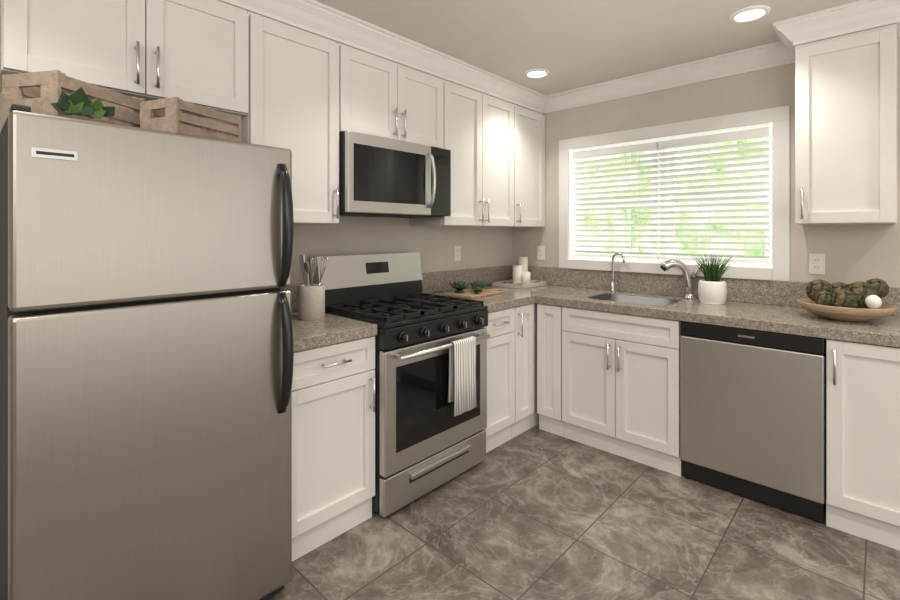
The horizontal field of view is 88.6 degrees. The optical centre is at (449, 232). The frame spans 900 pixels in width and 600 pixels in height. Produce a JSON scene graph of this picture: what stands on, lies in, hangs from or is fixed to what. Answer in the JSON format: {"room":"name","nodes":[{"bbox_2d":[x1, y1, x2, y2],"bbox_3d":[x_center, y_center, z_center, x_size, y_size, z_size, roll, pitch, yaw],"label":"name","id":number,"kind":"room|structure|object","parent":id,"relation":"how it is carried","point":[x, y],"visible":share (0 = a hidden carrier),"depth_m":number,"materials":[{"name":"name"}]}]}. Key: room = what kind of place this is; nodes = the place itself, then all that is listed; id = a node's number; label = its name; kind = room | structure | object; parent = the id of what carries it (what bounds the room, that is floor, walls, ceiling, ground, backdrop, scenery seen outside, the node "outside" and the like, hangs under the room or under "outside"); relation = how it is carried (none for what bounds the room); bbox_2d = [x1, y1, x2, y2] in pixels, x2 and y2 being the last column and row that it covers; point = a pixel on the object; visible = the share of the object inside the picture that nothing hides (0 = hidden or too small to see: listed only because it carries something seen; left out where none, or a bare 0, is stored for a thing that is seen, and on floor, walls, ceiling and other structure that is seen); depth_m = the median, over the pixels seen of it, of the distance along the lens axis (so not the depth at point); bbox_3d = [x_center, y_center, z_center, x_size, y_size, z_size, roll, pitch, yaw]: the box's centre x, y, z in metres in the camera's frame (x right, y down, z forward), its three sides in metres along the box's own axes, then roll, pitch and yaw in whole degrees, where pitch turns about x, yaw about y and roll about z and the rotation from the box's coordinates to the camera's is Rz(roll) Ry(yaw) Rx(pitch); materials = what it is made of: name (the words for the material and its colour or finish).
{"room":"kitchen","nodes":[
{"label":"kitchen","id":0,"kind":"room"},
{"bbox_2d":[0,90,511,284],"bbox_3d":[-1.425,0.120,2.005,0.160,2.420,5.904,0,0,43],"label":"wall","id":1,"kind":"structure","parent":0,"point":[482,247],"depth_m":3.07,"materials":[{"name":"paint"}]},
{"bbox_2d":[0,0,248,118],"bbox_3d":[-1.240,-0.742,1.817,0.359,0.457,0.771,0,0,43],"label":"upper cabinet","id":2,"kind":"object","parent":1,"relation":"attached to","point":[196,52],"visible":0.96,"depth_m":1.71,"materials":[{"name":"white wood"}]},
{"bbox_2d":[221,11,338,224],"bbox_3d":[-0.819,-0.506,2.267,0.359,0.927,0.455,0,0,43],"label":"upper cabinet","id":3,"kind":"object","parent":1,"relation":"attached to","point":[294,90],"visible":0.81,"depth_m":2.19,"materials":[{"name":"white wood"}]},
{"bbox_2d":[337,42,443,148],"bbox_3d":[-0.402,-0.742,2.713,0.359,0.457,0.759,0,0,43],"label":"upper cabinet","id":4,"kind":"object","parent":1,"relation":"attached to","point":[381,97],"visible":0.65,"depth_m":2.57,"materials":[{"name":"white wood"}]},
{"bbox_2d":[339,130,450,217],"bbox_3d":[-0.372,-0.302,2.685,0.442,0.416,0.755,0,0,43],"label":"microwave","id":5,"kind":"object","parent":4,"relation":"attached to","point":[379,176],"visible":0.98,"depth_m":2.51,"materials":[{"name":"silver metal"}]},
{"bbox_2d":[454,246,460,260],"bbox_3d":[0.057,0.158,3.466,0.008,0.114,0.070,0,0,43],"label":"outlet","id":6,"kind":"object","parent":1,"relation":"attached to","point":[457,253],"visible":1,"depth_m":3.46,"materials":[{"name":"plastic"}]},
{"bbox_2d":[410,79,513,226],"bbox_3d":[0.118,-0.506,3.270,0.359,0.927,0.759,0,0,43],"label":"upper cabinet","id":7,"kind":"object","parent":1,"relation":"attached to","point":[479,135],"visible":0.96,"depth_m":3.14,"materials":[{"name":"white wood"}]},
{"bbox_2d":[512,103,544,226],"bbox_3d":[0.525,-0.506,3.706,0.359,0.927,0.428,0,0,43],"label":"upper cabinet","id":8,"kind":"object","parent":1,"relation":"attached to","point":[529,167],"visible":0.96,"depth_m":3.61,"materials":[{"name":"white wood"}]},
{"bbox_2d":[220,0,545,113],"bbox_3d":[-0.295,-1.030,2.588,0.085,0.117,3.186,0,0,43],"label":"crown molding","id":9,"kind":"structure","parent":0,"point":[321,19],"depth_m":2.53,"materials":[{"name":"white wood"}]},
{"bbox_2d":[218,0,858,104],"bbox_3d":[0.204,-1.140,0.482,4.620,0.100,5.904,0,0,43],"label":"ceiling","id":10,"kind":"structure","parent":0,"point":[570,44],"depth_m":2.49,"materials":[{"name":"paint"}]},
{"bbox_2d":[524,69,548,77],"bbox_3d":[0.594,-1.083,3.154,0.169,0.011,0.169,0,0,37],"label":"recessed light","id":11,"kind":"object","parent":10,"relation":"in","point":[534,73],"depth_m":3.15,"materials":[{"name":"white"}]},
{"bbox_2d":[730,6,769,22],"bbox_3d":[1.495,-1.083,2.298,0.169,0.011,0.169,0,0,37],"label":"recessed light","id":12,"kind":"object","parent":10,"relation":"in","point":[749,14],"depth_m":2.29,"materials":[{"name":"white"}]},
{"bbox_2d":[267,424,899,599],"bbox_3d":[0.204,1.380,0.482,4.620,0.100,5.904,0,0,43],"label":"floor","id":13,"kind":"structure","parent":0,"point":[535,512],"depth_m":1.96,"materials":[{"name":"tile"}]},
{"bbox_2d":[0,104,293,599],"bbox_3d":[-1.068,0.504,1.633,0.789,1.651,0.749,0,0,43],"label":"refrigerator","id":14,"kind":"object","parent":13,"relation":"on","point":[146,354],"visible":1,"depth_m":1.34,"materials":[{"name":"silver metal"}]},
{"bbox_2d":[2,70,144,127],"bbox_3d":[-1.160,-0.379,1.443,0.200,0.147,0.285,0,0,12],"label":"crate","id":15,"kind":"object","parent":14,"relation":"on","point":[52,84],"visible":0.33,"depth_m":1.32,"materials":[{"name":"brown wood"}]},
{"bbox_2d":[50,87,114,118],"bbox_3d":[-1.020,-0.350,1.280,0.096,0.087,0.139,0,0,43],"label":"greens","id":16,"kind":"object","parent":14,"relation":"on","point":[78,102],"visible":0.98,"depth_m":1.26,"materials":[{"name":"green plant"}]},
{"bbox_2d":[140,97,240,141],"bbox_3d":[-0.878,-0.363,1.576,0.165,0.115,0.255,0,0,21],"label":"crate","id":17,"kind":"object","parent":14,"relation":"on","point":[173,117],"visible":0.62,"depth_m":1.48,"materials":[{"name":"brown wood"}]},
{"bbox_2d":[292,336,374,561],"bbox_3d":[-0.711,0.903,2.167,0.654,0.853,0.452,0,0,43],"label":"base cabinet","id":18,"kind":"object","parent":13,"relation":"on","point":[333,439],"visible":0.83,"depth_m":1.98,"materials":[{"name":"white wood"}]},
{"bbox_2d":[282,283,376,351],"bbox_3d":[-0.719,0.379,2.175,0.631,0.193,0.453,0,0,43],"label":"countertop","id":19,"kind":"structure","parent":18,"relation":"on","point":[328,329],"depth_m":2.05,"materials":[{"name":"stone"}]},
{"bbox_2d":[298,284,324,319],"bbox_3d":[-0.686,0.343,2.283,0.128,0.162,0.128,0,0,43],"label":"utensil crock","id":20,"kind":"object","parent":19,"relation":"on","point":[311,302],"visible":0.92,"depth_m":2.23,"materials":[{"name":"ceramic"}]},
{"bbox_2d":[299,255,327,285],"bbox_3d":[-0.676,0.256,2.290,0.106,0.291,0.129,0,0,43],"label":"utensils","id":21,"kind":"object","parent":20,"relation":"in","point":[304,266],"visible":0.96,"depth_m":2.28,"materials":[{"name":"metal"}]},
{"bbox_2d":[310,252,490,516],"bbox_3d":[-0.256,0.731,2.576,0.708,1.198,0.757,0,0,43],"label":"range","id":22,"kind":"object","parent":13,"relation":"on","point":[426,441],"visible":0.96,"depth_m":2.35,"materials":[{"name":"silver metal"}]},
{"bbox_2d":[448,336,475,416],"bbox_3d":[0.066,0.749,2.422,0.050,0.378,0.176,0,0,43],"label":"dish towel","id":23,"kind":"object","parent":22,"relation":"hanging from","point":[462,377],"visible":1,"depth_m":2.39,"materials":[{"name":"white fabric"}]},
{"bbox_2d":[485,307,514,452],"bbox_3d":[0.085,0.903,3.019,0.654,0.853,0.346,0,0,43],"label":"base cabinet","id":24,"kind":"object","parent":13,"relation":"on","point":[500,327],"visible":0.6,"depth_m":2.85,"materials":[{"name":"white wood"}]},
{"bbox_2d":[422,269,537,311],"bbox_3d":[0.154,0.379,3.088,0.660,0.193,0.540,0,0,43],"label":"countertop","id":25,"kind":"structure","parent":24,"relation":"on","point":[436,283],"depth_m":3.31,"materials":[{"name":"stone"}]},
{"bbox_2d":[443,288,502,298],"bbox_3d":[0.193,0.416,3.187,0.250,0.016,0.440,0,0,43],"label":"cutting board","id":26,"kind":"object","parent":25,"relation":"on","point":[469,293],"visible":0.94,"depth_m":3.08,"materials":[{"name":"brown wood"}]},
{"bbox_2d":[450,281,486,293],"bbox_3d":[0.159,0.369,3.154,0.236,0.076,0.340,0,0,43],"label":"succulents","id":27,"kind":"object","parent":26,"relation":"on","point":[477,286],"visible":1,"depth_m":3.10,"materials":[{"name":"green plant"}]},
{"bbox_2d":[511,303,533,438],"bbox_3d":[0.281,0.903,3.228,0.654,0.853,0.220,0,0,43],"label":"base cabinet","id":28,"kind":"object","parent":13,"relation":"on","point":[524,362],"visible":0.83,"depth_m":3.04,"materials":[{"name":"white wood"}]},
{"bbox_2d":[531,303,538,427],"bbox_3d":[0.547,0.903,3.556,0.596,0.853,0.617,0,0,43],"label":"base cabinet","id":29,"kind":"object","parent":13,"relation":"on","point":[534,418],"visible":0.04,"depth_m":3.16,"materials":[{"name":"white wood"}]},
{"bbox_2d":[537,304,563,436],"bbox_3d":[0.861,0.903,3.261,0.182,0.853,0.619,0,0,43],"label":"base cabinet","id":30,"kind":"object","parent":13,"relation":"on","point":[549,364],"visible":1,"depth_m":3.05,"materials":[{"name":"white wood"}]},
{"bbox_2d":[562,306,681,476],"bbox_3d":[1.177,0.903,2.942,0.709,0.853,0.654,0,0,43],"label":"base cabinet","id":31,"kind":"object","parent":13,"relation":"on","point":[620,384],"visible":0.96,"depth_m":2.70,"materials":[{"name":"white wood"}]},
{"bbox_2d":[472,265,899,347],"bbox_3d":[1.276,0.379,2.853,2.621,0.193,0.649,0,0,43],"label":"countertop","id":32,"kind":"structure","parent":31,"relation":"on","point":[767,305],"depth_m":2.67,"materials":[{"name":"stone"}]},
{"bbox_2d":[492,280,546,288],"bbox_3d":[0.554,0.409,3.669,0.280,0.030,0.350,0,0,43],"label":"wood tray","id":33,"kind":"object","parent":32,"relation":"on","point":[508,284],"visible":0.65,"depth_m":3.58,"materials":[{"name":"white wood"}]},
{"bbox_2d":[502,257,539,284],"bbox_3d":[0.562,0.303,3.668,0.225,0.223,0.297,0,0,43],"label":"candles","id":34,"kind":"object","parent":33,"relation":"on","point":[521,274],"visible":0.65,"depth_m":3.65,"materials":[{"name":"wax"}]},
{"bbox_2d":[610,252,624,291],"bbox_3d":[1.197,0.284,3.287,0.114,0.280,0.043,0,0,43],"label":"filter faucet","id":35,"kind":"object","parent":32,"relation":"on","point":[613,283],"visible":1,"depth_m":3.30,"materials":[{"name":"metal"}]},
{"bbox_2d":[583,292,681,306],"bbox_3d":[1.169,0.521,2.957,0.518,0.188,0.378,0,0,43],"label":"sink basin","id":36,"kind":"object","parent":32,"relation":"in","point":[645,300],"visible":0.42,"depth_m":3.10,"materials":[{"name":"metal"}]},
{"bbox_2d":[660,259,704,298],"bbox_3d":[1.494,0.299,2.967,0.267,0.250,0.068,0,0,14],"label":"faucet","id":37,"kind":"object","parent":32,"relation":"on","point":[666,265],"visible":0.98,"depth_m":2.95,"materials":[{"name":"metal"}]},
{"bbox_2d":[690,253,734,304],"bbox_3d":[1.571,0.274,2.766,0.242,0.301,0.231,0,0,43],"label":"potted plant","id":38,"kind":"object","parent":32,"relation":"on","point":[712,288],"visible":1,"depth_m":2.71,"materials":[{"name":"white ceramic"}]},
{"bbox_2d":[796,298,897,320],"bbox_3d":[1.936,0.385,2.262,0.380,0.078,0.380,0,0,43],"label":"bowl","id":39,"kind":"object","parent":32,"relation":"on","point":[844,313],"visible":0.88,"depth_m":2.15,"materials":[{"name":"beige wood"}]},
{"bbox_2d":[806,278,889,308],"bbox_3d":[1.938,0.300,2.255,0.311,0.154,0.235,0,0,43],"label":"artichokes","id":40,"kind":"object","parent":39,"relation":"in","point":[868,294],"visible":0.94,"depth_m":2.20,"materials":[{"name":"green plant"}]},
{"bbox_2d":[680,321,825,522],"bbox_3d":[1.665,0.904,2.496,0.604,0.851,0.607,0,0,43],"label":"dishwasher","id":41,"kind":"object","parent":13,"relation":"on","point":[752,414],"visible":0.94,"depth_m":2.25,"materials":[{"name":"silver metal"}]},
{"bbox_2d":[826,339,899,550],"bbox_3d":[2.053,0.903,2.123,0.460,0.853,0.654,0,0,43],"label":"base cabinet","id":42,"kind":"object","parent":13,"relation":"on","point":[862,440],"visible":1,"depth_m":1.99,"materials":[{"name":"white wood"}]},
{"bbox_2d":[512,23,899,287],"bbox_3d":[2.165,0.120,2.581,4.300,2.420,0.160,0,0,43],"label":"wall","id":43,"kind":"structure","parent":0,"point":[853,253],"depth_m":2.83,"materials":[{"name":"paint"}]},
{"bbox_2d":[537,246,544,259],"bbox_3d":[0.746,0.170,3.791,0.070,0.114,0.008,0,0,43],"label":"outlet","id":44,"kind":"object","parent":43,"relation":"attached to","point":[540,252],"visible":1,"depth_m":3.79,"materials":[{"name":"plastic"}]},
{"bbox_2d":[559,105,789,280],"bbox_3d":[1.463,-0.224,3.214,1.486,1.012,0.194,0,0,43],"label":"window","id":45,"kind":"structure","parent":43,"relation":"in","point":[777,268],"depth_m":3.08,"materials":[{"name":"plastic"}]},
{"bbox_2d":[573,127,768,263],"bbox_3d":[1.451,-0.219,3.200,1.278,0.818,0.060,0,0,43],"label":"window blinds","id":46,"kind":"object","parent":45,"relation":"attached to","point":[749,134],"visible":0.88,"depth_m":3.10,"materials":[{"name":"white plastic"}]},
{"bbox_2d":[543,0,899,113],"bbox_3d":[1.421,-1.030,2.899,2.165,0.117,0.389,0,0,43],"label":"crown molding","id":47,"kind":"structure","parent":43,"relation":"attached to","point":[769,55],"depth_m":2.74,"materials":[{"name":"white wood"}]},
{"bbox_2d":[809,254,824,274],"bbox_3d":[2.049,0.177,2.573,0.070,0.114,0.008,0,0,43],"label":"outlet","id":48,"kind":"object","parent":43,"relation":"attached to","point":[816,263],"visible":1,"depth_m":2.57,"materials":[{"name":"plastic"}]},
{"bbox_2d":[795,23,896,224],"bbox_3d":[2.018,-0.506,2.357,0.381,0.927,0.360,0,0,43],"label":"upper cabinet","id":49,"kind":"object","parent":43,"relation":"attached to","point":[845,129],"visible":1,"depth_m":2.25,"materials":[{"name":"white wood"}]},
{"label":"outside","id":50,"kind":"structure","parent":0,"visible":0},
{"bbox_2d":[584,138,764,254],"bbox_3d":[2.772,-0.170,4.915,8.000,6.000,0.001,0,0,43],"label":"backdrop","id":51,"kind":"structure","parent":50,"point":[695,221],"depth_m":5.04,"materials":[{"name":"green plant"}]}
]}

